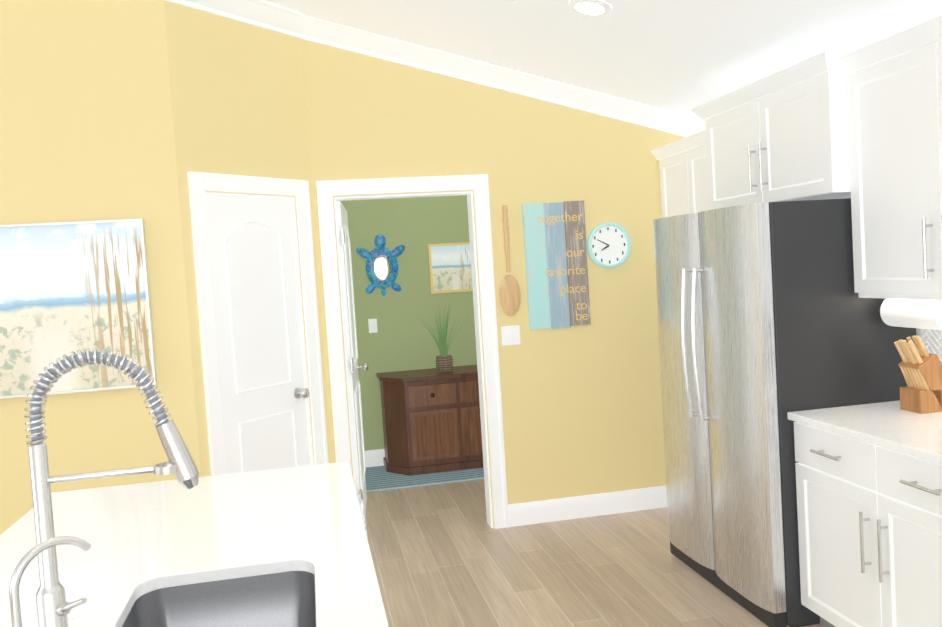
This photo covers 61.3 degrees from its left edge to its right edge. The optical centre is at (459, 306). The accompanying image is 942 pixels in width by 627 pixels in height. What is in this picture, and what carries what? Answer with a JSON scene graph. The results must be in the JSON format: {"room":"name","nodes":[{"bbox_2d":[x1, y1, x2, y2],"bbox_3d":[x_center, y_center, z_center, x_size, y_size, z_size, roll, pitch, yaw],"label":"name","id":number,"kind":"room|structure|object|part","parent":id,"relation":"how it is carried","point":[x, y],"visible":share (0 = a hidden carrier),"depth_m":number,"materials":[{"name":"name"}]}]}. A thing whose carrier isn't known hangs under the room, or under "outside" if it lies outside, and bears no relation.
{"room":"kitchen","nodes":[
{"label":"kitchen","id":0,"kind":"room"},
{"bbox_2d":[0,0,200,534],"bbox_3d":[-1.958,-0.022,3.761,1.288,3.100,0.120,-4,3,-11],"label":"wall","id":1,"kind":"structure","parent":0,"point":[86,126],"depth_m":3.72,"materials":[{"name":"yellow paint"}]},
{"bbox_2d":[0,218,156,398],"bbox_3d":[-1.984,0.016,3.674,1.044,0.793,0.037,-4,3,-11],"label":"framed picture","id":2,"kind":"object","parent":1,"relation":"attached to","point":[66,288],"visible":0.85,"depth_m":3.70,"materials":[{"name":"multicoloured fabric"}]},
{"bbox_2d":[164,0,331,476],"bbox_3d":[-1.113,-0.098,4.232,0.120,3.100,0.906,-2,3,34],"label":"wall","id":3,"kind":"structure","parent":0,"point":[238,97],"depth_m":4.07,"materials":[{"name":"yellow paint"}]},
{"bbox_2d":[206,195,310,473],"bbox_3d":[-1.045,0.428,4.242,0.468,2.018,0.488,-4,3,-11],"label":"pantry door","id":4,"kind":"structure","parent":3,"relation":"in","point":[265,392],"depth_m":4.21,"materials":[{"name":"white wood"}]},
{"bbox_3d":[-0.920,0.482,4.437,0.156,0.060,0.156,-4,3,-11],"label":"knob","id":5,"kind":"part","parent":4,"relation":"part of","materials":[{"name":"silver metal"}]},
{"bbox_2d":[187,171,508,528],"bbox_3d":[-0.536,0.342,4.403,1.652,2.134,0.764,-4,3,-11],"label":"door frame","id":6,"kind":"structure","parent":3,"relation":"attached to","point":[200,184],"depth_m":4.56,"materials":[{"name":"white wood"}]},
{"bbox_2d":[177,0,705,136],"bbox_3d":[0.068,-1.298,4.376,3.091,0.769,0.639,-4,3,-11],"label":"crown molding","id":7,"kind":"structure","parent":3,"relation":"attached to","point":[264,14],"depth_m":4.62,"materials":[{"name":"white wood"}]},
{"bbox_2d":[341,195,476,450],"bbox_3d":[0.036,-0.140,6.726,2.750,2.800,0.120,-4,3,-11],"label":"wall","id":8,"kind":"structure","parent":0,"point":[402,339],"depth_m":6.55,"materials":[{"name":"green paint"}]},
{"bbox_2d":[368,319,377,332],"bbox_3d":[-0.715,0.157,6.523,0.070,0.115,0.009,-4,3,-11],"label":"light switch","id":9,"kind":"object","parent":8,"relation":"attached to","point":[372,323],"visible":1,"depth_m":6.52,"materials":[{"name":"white plastic"}]},
{"bbox_2d":[356,234,404,295],"bbox_3d":[-0.640,-0.341,6.508,0.399,0.505,0.027,-4,3,-11],"label":"mirror","id":10,"kind":"object","parent":8,"relation":"attached to","point":[381,267],"visible":1,"depth_m":6.50,"materials":[{"name":"blue tile"}]},
{"bbox_3d":[-0.636,-0.318,6.500,0.150,0.210,0.008,-4,3,-11],"label":"glass","id":11,"kind":"part","parent":10,"relation":"part of","materials":[{"name":"white"}]},
{"bbox_2d":[428,242,472,293],"bbox_3d":[-0.070,-0.324,6.625,0.370,0.410,0.019,-4,3,-11],"label":"framed picture","id":12,"kind":"object","parent":8,"relation":"attached to","point":[450,266],"visible":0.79,"depth_m":6.61,"materials":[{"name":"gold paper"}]},
{"bbox_2d":[435,354,452,371],"bbox_3d":[-0.125,0.456,6.380,0.140,0.124,0.140,-4,3,-11],"label":"basket","id":13,"kind":"object","parent":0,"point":[444,362],"depth_m":6.33,"materials":[{"name":"brown wicker"}]},
{"bbox_2d":[302,39,703,527],"bbox_3d":[0.354,-0.220,4.859,2.501,3.100,0.120,-4,3,-11],"label":"wall","id":14,"kind":"structure","parent":0,"point":[582,413],"depth_m":4.84,"materials":[{"name":"yellow paint"}]},
{"bbox_2d":[336,201,367,512],"bbox_3d":[-0.665,0.361,5.141,0.186,2.018,0.822,-4,3,-11],"label":"hall door","id":15,"kind":"structure","parent":14,"relation":"in","point":[354,366],"depth_m":4.85,"materials":[{"name":"white wood"}]},
{"bbox_3d":[-0.725,0.419,5.477,0.185,0.060,0.072,-4,3,-11],"label":"knob","id":16,"kind":"part","parent":15,"relation":"part of","materials":[{"name":"silver metal"}]},
{"bbox_2d":[499,205,520,315],"bbox_3d":[0.288,-0.274,4.759,0.136,0.665,0.036,-4,3,-11],"label":"spoon","id":17,"kind":"object","parent":14,"relation":"attached to","point":[509,295],"visible":0.98,"depth_m":4.76,"materials":[{"name":"brown wood"}]},
{"bbox_2d":[501,325,520,345],"bbox_3d":[0.307,0.174,4.796,0.115,0.115,0.009,-4,3,-11],"label":"light switch","id":18,"kind":"object","parent":14,"relation":"attached to","point":[510,335],"visible":1,"depth_m":4.79,"materials":[{"name":"white plastic"}]},
{"bbox_2d":[365,449,666,526],"bbox_3d":[-0.655,1.310,5.285,4.529,0.134,2.547,-4,3,-11],"label":"baseboard","id":19,"kind":"structure","parent":14,"relation":"attached to","point":[558,509],"depth_m":4.93,"materials":[{"name":"white wood"}]},
{"bbox_2d":[522,200,590,329],"bbox_3d":[0.589,-0.251,4.828,0.388,0.768,0.022,-4,3,-11],"label":"sign","id":20,"kind":"object","parent":14,"relation":"attached to","point":[556,264],"visible":1,"depth_m":4.82,"materials":[{"name":"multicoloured wood"}]},
{"bbox_2d":[587,222,630,267],"bbox_3d":[0.917,-0.376,4.881,0.280,0.280,0.036,-4,3,-11],"label":"round clock","id":21,"kind":"object","parent":14,"relation":"attached to","point":[608,244],"visible":0.98,"depth_m":4.88,"materials":[{"name":"teal"}]},
{"bbox_2d":[365,465,819,626],"bbox_3d":[-2.085,1.685,0.792,9.400,0.001,11.300,-4,3,-11],"label":"floor","id":22,"kind":"structure","parent":0,"point":[445,555],"depth_m":4.12,"materials":[{"name":"brown wood"}]},
{"bbox_2d":[120,476,365,626],"bbox_3d":[-0.451,1.127,0.983,0.990,0.890,3.650,-4,3,-11],"label":"sink","id":23,"kind":"object","parent":22,"relation":"on","point":[273,596],"depth_m":1.87,"materials":[{"name":"white metal"}]},
{"bbox_2d":[0,461,388,626],"bbox_3d":[-0.534,0.683,0.956,1.000,0.052,3.700,-4,3,-11],"label":"island countertop","id":24,"kind":"structure","parent":23,"relation":"on","point":[282,517],"depth_m":2.12,"materials":[{"name":"white stone"}]},
{"bbox_2d":[0,527,99,626],"bbox_3d":[-0.613,0.499,1.187,0.116,0.300,0.095,-4,3,-11],"label":"faucet","id":25,"kind":"object","parent":24,"relation":"on","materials":[{"name":"silver metal"}]},
{"bbox_2d":[16,347,203,534],"bbox_3d":[-0.655,0.356,1.495,0.314,0.561,0.095,-4,3,-11],"label":"faucet","id":26,"kind":"object","parent":24,"relation":"on","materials":[{"name":"silver metal"}]},
{"bbox_2d":[40,567,337,626],"bbox_3d":[-0.475,0.713,1.550,0.455,0.276,0.720,-4,3,-11],"label":"sink","id":27,"kind":"object","parent":24,"relation":"in","point":[177,596],"depth_m":1.86,"materials":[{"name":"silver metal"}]},
{"bbox_2d":[365,466,483,492],"bbox_3d":[0.166,1.271,6.311,2.150,0.009,0.785,-4,3,-11],"label":"rug","id":28,"kind":"object","parent":22,"relation":"on","point":[379,478],"visible":0.17,"depth_m":6.04,"materials":[{"name":"teal fabric"}]},
{"bbox_2d":[376,365,482,475],"bbox_3d":[-0.123,0.898,6.404,1.010,0.758,0.485,-4,3,-11],"label":"sideboard","id":29,"kind":"object","parent":28,"relation":"on","point":[431,418],"visible":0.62,"depth_m":6.19,"materials":[{"name":"brown wood"}]},
{"bbox_2d":[415,300,467,371],"bbox_3d":[-0.133,0.234,6.374,0.427,0.567,0.292,-4,3,-11],"label":"potted plant","id":30,"kind":"object","parent":29,"relation":"on","point":[444,361],"visible":1,"depth_m":6.35,"materials":[{"name":"green plant"}]},
{"bbox_2d":[653,198,916,626],"bbox_3d":[1.458,0.429,3.765,0.802,1.775,0.975,-4,3,-11],"label":"refrigerator","id":31,"kind":"object","parent":22,"relation":"on","point":[768,318],"visible":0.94,"depth_m":3.31,"materials":[{"name":"grey metal"}]},
{"bbox_2d":[794,424,941,626],"bbox_3d":[1.779,0.897,2.853,0.617,0.890,0.952,-4,3,-11],"label":"base cabinet","id":32,"kind":"object","parent":22,"relation":"on","point":[869,492],"depth_m":2.84,"materials":[{"name":"white wood"}]},
{"bbox_2d":[787,400,941,463],"bbox_3d":[1.739,0.439,2.828,0.642,0.030,0.955,-4,3,-11],"label":"countertop","id":33,"kind":"structure","parent":32,"relation":"on","point":[882,424],"depth_m":2.91,"materials":[{"name":"white stone"}]},
{"bbox_2d":[894,335,941,413],"bbox_3d":[1.816,0.255,3.102,0.216,0.299,0.110,-4,3,-11],"label":"knife block","id":34,"kind":"object","parent":33,"relation":"on","point":[921,370],"visible":1,"depth_m":3.06,"materials":[{"name":"brown wood"}]},
{"bbox_2d":[265,0,941,118],"bbox_3d":[-2.253,-1.007,0.661,9.400,0.700,11.300,-4,3,-11],"label":"ceiling","id":35,"kind":"structure","parent":0,"point":[685,57],"depth_m":3.89,"materials":[{"name":"white paint"}]},
{"bbox_2d":[569,0,610,15],"bbox_3d":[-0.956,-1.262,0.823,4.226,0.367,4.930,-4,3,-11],"label":"recessed light","id":36,"kind":"object","parent":35,"relation":"in","point":[601,3],"depth_m":3.52,"materials":[{"name":"white plastic"}]},
{"bbox_3d":[0.578,-1.327,3.537,0.127,0.034,0.131,-4,3,-17],"label":"recessed ceiling light lense","id":37,"kind":"part","parent":36,"relation":"part of","materials":[{"name":"white plastic"}]},
{"bbox_2d":[912,39,941,349],"bbox_3d":[2.514,-0.148,0.614,0.120,3.100,9.320,-4,3,-11],"label":"wall","id":38,"kind":"structure","parent":0,"point":[918,332],"depth_m":3.36,"materials":[{"name":"white paint"}]},
{"bbox_2d":[655,131,702,217],"bbox_3d":[1.485,-0.544,4.625,0.323,0.859,0.724,-4,3,-11],"label":"upper cabinet","id":39,"kind":"object","parent":38,"relation":"attached to","point":[680,161],"depth_m":4.65,"materials":[{"name":"white wood"}]},
{"bbox_2d":[699,51,846,210],"bbox_3d":[1.598,-0.772,3.751,0.398,0.554,1.011,-4,3,-11],"label":"upper cabinet","id":40,"kind":"object","parent":38,"relation":"attached to","point":[789,143],"depth_m":3.56,"materials":[{"name":"white wood"}]},
{"bbox_3d":[1.760,-0.946,2.728,0.443,0.219,4.615,-4,3,-11],"label":"crown","id":41,"kind":"part","parent":40,"relation":"part of","materials":[{"name":"white wood"}]},
{"bbox_2d":[843,15,941,298],"bbox_3d":[1.836,-0.523,2.809,0.323,0.949,0.935,-4,3,-11],"label":"upper cabinet","id":42,"kind":"object","parent":38,"relation":"attached to","point":[861,128],"depth_m":2.98,"materials":[{"name":"white wood"}]},
{"bbox_2d":[880,299,941,329],"bbox_3d":[1.808,0.014,3.122,0.124,0.146,0.320,-4,3,-11],"label":"paper towel","id":43,"kind":"object","parent":42,"relation":"attached to","point":[919,314],"visible":0.83,"depth_m":3.09,"materials":[{"name":"white paper"}]},
{"bbox_2d":[920,329,941,362],"bbox_3d":[2.221,0.204,1.929,0.006,0.462,2.889,-4,3,-11],"label":"tile backsplash","id":44,"kind":"structure","parent":38,"relation":"attached to","point":[931,340],"depth_m":3.28,"materials":[{"name":"white tile"}]}
]}

